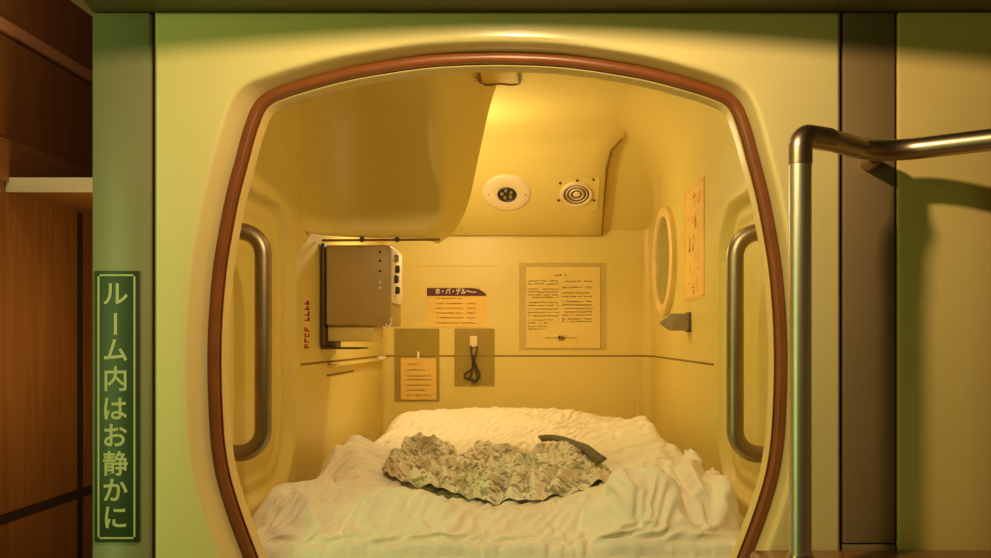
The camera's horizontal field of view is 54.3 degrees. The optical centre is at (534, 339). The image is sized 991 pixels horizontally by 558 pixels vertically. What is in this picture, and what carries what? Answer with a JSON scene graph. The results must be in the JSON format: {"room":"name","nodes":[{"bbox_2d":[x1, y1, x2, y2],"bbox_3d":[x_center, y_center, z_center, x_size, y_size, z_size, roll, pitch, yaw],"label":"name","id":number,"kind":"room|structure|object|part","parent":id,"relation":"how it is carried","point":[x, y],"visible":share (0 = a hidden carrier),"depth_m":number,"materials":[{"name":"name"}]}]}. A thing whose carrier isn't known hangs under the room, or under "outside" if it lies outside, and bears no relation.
{"room":"capsule hotel","nodes":[
{"label":"capsule hotel","id":0,"kind":"room"},
{"bbox_2d":[0,0,92,557],"bbox_3d":[-1.285,0.275,1.540,0.050,2.750,6.400,0,0,0],"label":"wall","id":1,"kind":"structure","parent":0,"point":[47,108],"depth_m":2.48,"materials":[{"name":"brown wood"}]},
{"bbox_2d":[0,136,92,181],"bbox_3d":[-1.255,-0.426,2.590,0.010,0.102,4.100,0,0,0],"label":"trim","id":2,"kind":"structure","parent":1,"relation":"attached to","point":[16,159],"depth_m":2.39,"materials":[{"name":"brown wood"}]},
{"bbox_2d":[0,16,92,83],"bbox_3d":[-1.254,-0.742,2.590,0.012,0.030,4.100,0,0,0],"label":"trim","id":3,"kind":"structure","parent":1,"relation":"attached to","point":[8,28],"depth_m":2.46,"materials":[{"name":"brown wood"}]},
{"bbox_2d":[0,485,92,524],"bbox_3d":[-1.259,0.424,2.590,0.002,0.024,4.100,0,0,0],"label":"trim","id":4,"kind":"structure","parent":1,"relation":"attached to","point":[7,517],"depth_m":2.46,"materials":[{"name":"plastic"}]},
{"bbox_2d":[6,177,92,215],"bbox_3d":[-0.993,-0.369,3.017,0.535,0.034,1.446,0,0,0],"label":"shelf","id":5,"kind":"object","parent":1,"relation":"attached to","point":[72,193],"visible":0.3,"depth_m":2.29,"materials":[{"name":"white wood"}]},
{"bbox_2d":[77,213,82,557],"bbox_3d":[-1.259,0.650,2.669,0.002,2.000,0.032,0,0,0],"label":"trim","id":6,"kind":"structure","parent":1,"relation":"attached to","point":[79,216],"depth_m":2.67,"materials":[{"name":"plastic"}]},
{"bbox_2d":[229,97,390,516],"bbox_3d":[-0.488,-0.115,2.583,0.202,1.130,1.915,0,0,0],"label":"wall","id":7,"kind":"structure","parent":0,"point":[313,412],"depth_m":2.24,"materials":[{"name":"plastic"}]},
{"bbox_2d":[233,223,271,461],"bbox_3d":[-0.535,0.004,1.765,0.108,0.466,0.060,0,0,0],"label":"grab bar","id":8,"kind":"object","parent":7,"relation":"attached to","point":[261,246],"visible":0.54,"depth_m":1.75,"materials":[{"name":"metal"}]},
{"bbox_2d":[303,296,309,347],"bbox_3d":[-0.556,-0.043,2.350,0.001,0.126,0.070,0,0,0],"label":"wall label","id":9,"kind":"object","parent":7,"relation":"attached to","point":[306,300],"visible":1,"depth_m":2.35,"materials":[{"name":"red"}]},
{"bbox_2d":[324,347,367,348],"bbox_3d":[-0.502,0.021,2.563,0.095,0.005,0.144,0,0,0],"label":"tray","id":10,"kind":"object","parent":7,"relation":"attached to","point":[324,347],"depth_m":2.49,"materials":[{"name":"beige plastic"}]},
{"bbox_2d":[327,356,385,376],"bbox_3d":[-0.546,0.077,3.027,0.023,0.041,0.895,0,0,0],"label":"wall ledge","id":11,"kind":"object","parent":7,"relation":"attached to","point":[379,358],"visible":1,"depth_m":2.87,"materials":[{"name":"plastic"}]},
{"bbox_2d":[321,243,401,348],"bbox_3d":[-0.456,-0.113,2.595,0.192,0.274,0.219,0,0,0],"label":"television","id":12,"kind":"object","parent":7,"relation":"attached to","point":[361,285],"visible":1,"depth_m":2.50,"materials":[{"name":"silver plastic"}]},
{"bbox_3d":[-0.365,-0.160,2.545,0.011,0.022,0.022,0,0,0],"label":"knob","id":13,"kind":"part","parent":12,"relation":"part of","materials":[{"name":"plastic"}]},
{"bbox_3d":[-0.365,-0.215,2.545,0.011,0.022,0.022,0,0,0],"label":"knob","id":14,"kind":"part","parent":12,"relation":"part of","materials":[{"name":"plastic"}]},
{"bbox_3d":[-0.365,-0.132,2.565,0.011,0.022,0.022,0,0,0],"label":"knob","id":15,"kind":"part","parent":12,"relation":"part of","materials":[{"name":"plastic"}]},
{"bbox_3d":[-0.365,-0.188,2.565,0.011,0.022,0.022,0,0,0],"label":"knob","id":16,"kind":"part","parent":12,"relation":"part of","materials":[{"name":"plastic"}]},
{"bbox_2d":[155,13,839,557],"bbox_3d":[-0.060,0.022,1.586,1.095,1.092,0.092,0,0,0],"label":"capsule","id":17,"kind":"object","parent":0,"point":[221,79],"visible":0.89,"depth_m":1.54,"materials":[{"name":"plastic"}]},
{"bbox_2d":[391,230,642,421],"bbox_3d":[-0.066,0.034,3.540,0.922,0.872,0.001,0,0,0],"label":"wall","id":18,"kind":"structure","parent":0,"point":[600,386],"depth_m":3.54,"materials":[{"name":"plastic"}]},
{"bbox_2d":[415,265,495,265],"bbox_3d":[-0.292,-0.272,3.539,0.297,0.003,0.002,0,0,0],"label":"trim","id":19,"kind":"structure","parent":18,"relation":"attached to","point":[415,265],"depth_m":3.54,"materials":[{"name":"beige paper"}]},
{"bbox_2d":[427,288,485,326],"bbox_3d":[-0.287,-0.118,3.538,0.218,0.145,0.002,0,0,0],"label":"notice","id":20,"kind":"object","parent":18,"relation":"attached to","point":[446,307],"visible":1,"depth_m":3.54,"materials":[{"name":"orange paper"}]},
{"bbox_2d":[436,298,475,323],"bbox_3d":[-0.289,-0.108,3.538,0.148,0.096,0.001,0,0,0],"label":"print","id":21,"kind":"object","parent":20,"relation":"attached to","point":[448,310],"depth_m":3.54,"materials":[{"name":"brown paper"}]},
{"bbox_2d":[470,336,476,346],"bbox_3d":[-0.225,0.005,3.534,0.022,0.037,0.010,0,0,0],"label":"socket plate","id":22,"kind":"object","parent":18,"relation":"attached to","point":[473,339],"visible":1,"depth_m":3.53,"materials":[{"name":"white plastic"}]},
{"bbox_2d":[464,346,480,382],"bbox_3d":[-0.230,0.089,3.522,0.062,0.136,0.018,0,0,0],"label":"cord","id":23,"kind":"object","parent":22,"relation":"hanging from","point":[474,365],"visible":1,"depth_m":3.52,"materials":[{"name":"plastic"}]},
{"bbox_2d":[301,355,713,365],"bbox_3d":[-0.066,0.059,2.915,0.980,0.005,1.249,0,0,0],"label":"trim","id":24,"kind":"structure","parent":18,"relation":"attached to","point":[311,363],"depth_m":3.54,"materials":[{"name":"brown plastic"}]},
{"bbox_2d":[526,267,599,347],"bbox_3d":[0.101,-0.123,3.537,0.319,0.319,0.005,0,0,0],"label":"notice","id":25,"kind":"object","parent":18,"relation":"attached to","point":[563,303],"visible":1,"depth_m":3.54,"materials":[{"name":"beige paper"}]},
{"bbox_2d":[637,357,637,415],"bbox_3d":[0.376,0.251,3.539,0.006,0.379,0.001,0,0,0],"label":"trim","id":26,"kind":"structure","parent":18,"relation":"attached to","point":[637,357],"depth_m":3.54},
{"bbox_2d":[70,0,990,16],"bbox_3d":[0.760,-0.813,1.530,2.960,0.574,0.220,0,0,0],"label":"ceiling","id":27,"kind":"structure","parent":0,"point":[89,6],"depth_m":1.52,"materials":[{"name":"black"}]},
{"bbox_2d":[470,73,629,229],"bbox_3d":[-0.066,-0.541,2.583,0.642,0.278,1.915,0,0,0],"label":"ceiling","id":28,"kind":"structure","parent":0,"point":[540,99],"depth_m":2.77,"materials":[{"name":"plastic"}]},
{"bbox_2d":[302,73,495,243],"bbox_3d":[-0.357,-0.466,2.498,0.504,0.435,0.677,0,0,0],"label":"housing","id":29,"kind":"object","parent":28,"relation":"attached to","point":[397,159],"visible":0.95,"depth_m":2.44,"materials":[{"name":"plastic"}]},
{"bbox_2d":[477,72,520,85],"bbox_3d":[-0.092,-0.675,2.406,0.109,0.009,0.292,0,0,0],"label":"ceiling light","id":30,"kind":"object","parent":28,"relation":"attached to","point":[485,78],"visible":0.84,"depth_m":2.49,"materials":[{"name":"plastic"}]},
{"bbox_2d":[450,127,625,235],"bbox_3d":[-0.113,-0.547,3.301,0.815,0.334,0.482,0,0,0],"label":"ceiling panel","id":31,"kind":"object","parent":28,"relation":"attached to","point":[529,181],"visible":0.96,"depth_m":3.32,"materials":[{"name":"plastic"}]},
{"bbox_2d":[483,174,530,210],"bbox_3d":[-0.098,-0.512,3.365,0.170,0.108,0.132,0,0,0],"label":"air vent","id":32,"kind":"object","parent":31,"relation":"attached to","point":[501,192],"depth_m":3.35,"materials":[{"name":"plastic"}]},
{"bbox_2d":[605,85,767,517],"bbox_3d":[0.356,-0.115,2.583,0.202,1.130,1.915,0,0,0],"label":"wall","id":33,"kind":"structure","parent":0,"point":[669,142],"depth_m":2.56,"materials":[{"name":"plastic"}]},
{"bbox_2d":[652,207,676,313],"bbox_3d":[0.414,-0.255,3.115,0.023,0.344,0.470,0,0,0],"label":"mirror","id":34,"kind":"object","parent":33,"relation":"attached to","point":[664,246],"visible":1,"depth_m":3.06,"materials":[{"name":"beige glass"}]},
{"bbox_3d":[0.414,-0.255,3.115,0.001,0.284,0.402,0,0,0],"label":"glass","id":35,"kind":"part","parent":34,"relation":"part of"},
{"bbox_2d":[660,312,690,331],"bbox_3d":[0.385,-0.049,2.660,0.081,0.054,0.072,0,0,0],"label":"wall box","id":36,"kind":"object","parent":33,"relation":"attached to","point":[672,322],"visible":1,"depth_m":2.63,"materials":[{"name":"grey plastic"}]},
{"bbox_3d":[0.422,-0.049,2.660,0.007,0.054,0.072,0,0,0],"label":"plate","id":37,"kind":"part","parent":36,"relation":"part of","materials":[{"name":"grey metal"}]},
{"bbox_2d":[685,175,704,301],"bbox_3d":[0.424,-0.260,2.572,0.002,0.304,0.315,0,0,0],"label":"sticker","id":38,"kind":"object","parent":33,"relation":"attached to","point":[695,197],"visible":1,"depth_m":2.55,"materials":[{"name":"orange paper"}]},
{"bbox_2d":[727,224,763,462],"bbox_3d":[0.403,0.006,1.755,0.108,0.464,0.060,0,0,0],"label":"grab bar","id":39,"kind":"object","parent":33,"relation":"attached to","point":[737,246],"visible":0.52,"depth_m":1.74,"materials":[{"name":"metal"}]},
{"bbox_2d":[895,13,990,549],"bbox_3d":[1.360,0.013,1.585,1.560,1.074,0.090,0,0,0],"label":"wall","id":40,"kind":"structure","parent":0,"point":[943,60],"depth_m":1.54,"materials":[{"name":"paint"}]},
{"bbox_3d":[-0.066,0.475,2.583,0.982,0.050,1.915,0,0,0],"label":"floor","id":41,"kind":"structure","parent":0,"visible":0},
{"bbox_2d":[267,554,729,557],"bbox_3d":[-0.066,0.432,2.578,0.958,0.134,1.875,0,0,0],"label":"mattress","id":42,"kind":"object","parent":41,"relation":"on","point":[586,555],"visible":0.02,"depth_m":1.65,"materials":[{"name":"fabric"}]},
{"bbox_2d":[252,406,744,557],"bbox_3d":[-0.065,0.347,2.525,0.945,0.256,1.793,0,0,0],"label":"sheet","id":43,"kind":"object","parent":42,"relation":"on","point":[656,499],"visible":0.74,"depth_m":1.75,"materials":[{"name":"white fabric"}]},
{"bbox_2d":[382,432,610,504],"bbox_3d":[-0.089,0.270,2.225,0.501,0.088,0.763,0,0,0],"label":"robe","id":44,"kind":"object","parent":43,"relation":"on","point":[494,473],"visible":1,"depth_m":2.03,"materials":[{"name":"fabric"}]},
{"bbox_3d":[0.465,1.675,1.540,3.550,0.050,6.400,0,0,0],"label":"floor","id":45,"kind":"structure","parent":0,"visible":0},
{"bbox_2d":[93,13,154,557],"bbox_3d":[-0.658,0.563,1.591,0.102,2.174,0.098,0,0,0],"label":"post","id":46,"kind":"object","parent":45,"relation":"on","point":[123,43],"visible":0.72,"depth_m":1.54,"materials":[{"name":"green paint"}]},
{"bbox_2d":[95,271,139,541],"bbox_3d":[-0.667,0.106,1.539,0.071,0.432,0.005,0,0,0],"label":"sign","id":47,"kind":"object","parent":46,"relation":"attached to","point":[117,293],"visible":1,"depth_m":1.54,"materials":[{"name":"green plastic"}]},
{"bbox_2d":[840,13,894,549],"bbox_3d":[0.534,0.563,1.591,0.092,2.174,0.099,0,0,0],"label":"post","id":48,"kind":"object","parent":45,"relation":"on","point":[867,40],"visible":0.74,"depth_m":1.54,"materials":[{"name":"brown laminate"}]},
{"bbox_3d":[0.535,0.989,1.591,0.083,1.322,0.099,0,0,0],"label":"post","id":49,"kind":"part","parent":48,"relation":"part of","materials":[{"name":"brown laminate"}]},
{"bbox_2d":[750,550,990,557],"bbox_3d":[1.140,0.992,1.405,1.600,1.317,0.269,0,0,0],"label":"step","id":50,"kind":"structure","parent":45,"relation":"on","point":[758,553],"depth_m":1.50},
{"bbox_2d":[787,124,990,557],"bbox_3d":[0.902,0.014,1.403,1.088,0.637,0.224,0,0,4],"label":"handrail","id":51,"kind":"object","parent":50,"relation":"on","point":[805,139],"visible":1,"depth_m":1.34,"materials":[{"name":"silver metal"}]},
{"bbox_3d":[-0.433,0.092,3.537,0.165,0.268,0.004,0,0,0],"label":"pocket","id":52,"kind":"object","parent":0,"visible":0},
{"bbox_2d":[401,351,435,399],"bbox_3d":[-0.426,0.130,3.533,0.130,0.176,0.006,0,0,0],"label":"paper note","id":53,"kind":"object","parent":52,"relation":"attached to","point":[418,375],"visible":1,"depth_m":3.53,"materials":[{"name":"brown paper"}]},
{"bbox_2d":[407,363,431,395],"bbox_3d":[-0.424,0.145,3.534,0.092,0.119,0.001,0,0,0],"label":"print","id":54,"kind":"object","parent":53,"relation":"attached to","point":[419,375],"depth_m":3.53,"materials":[{"name":"brown paper"}]}
]}

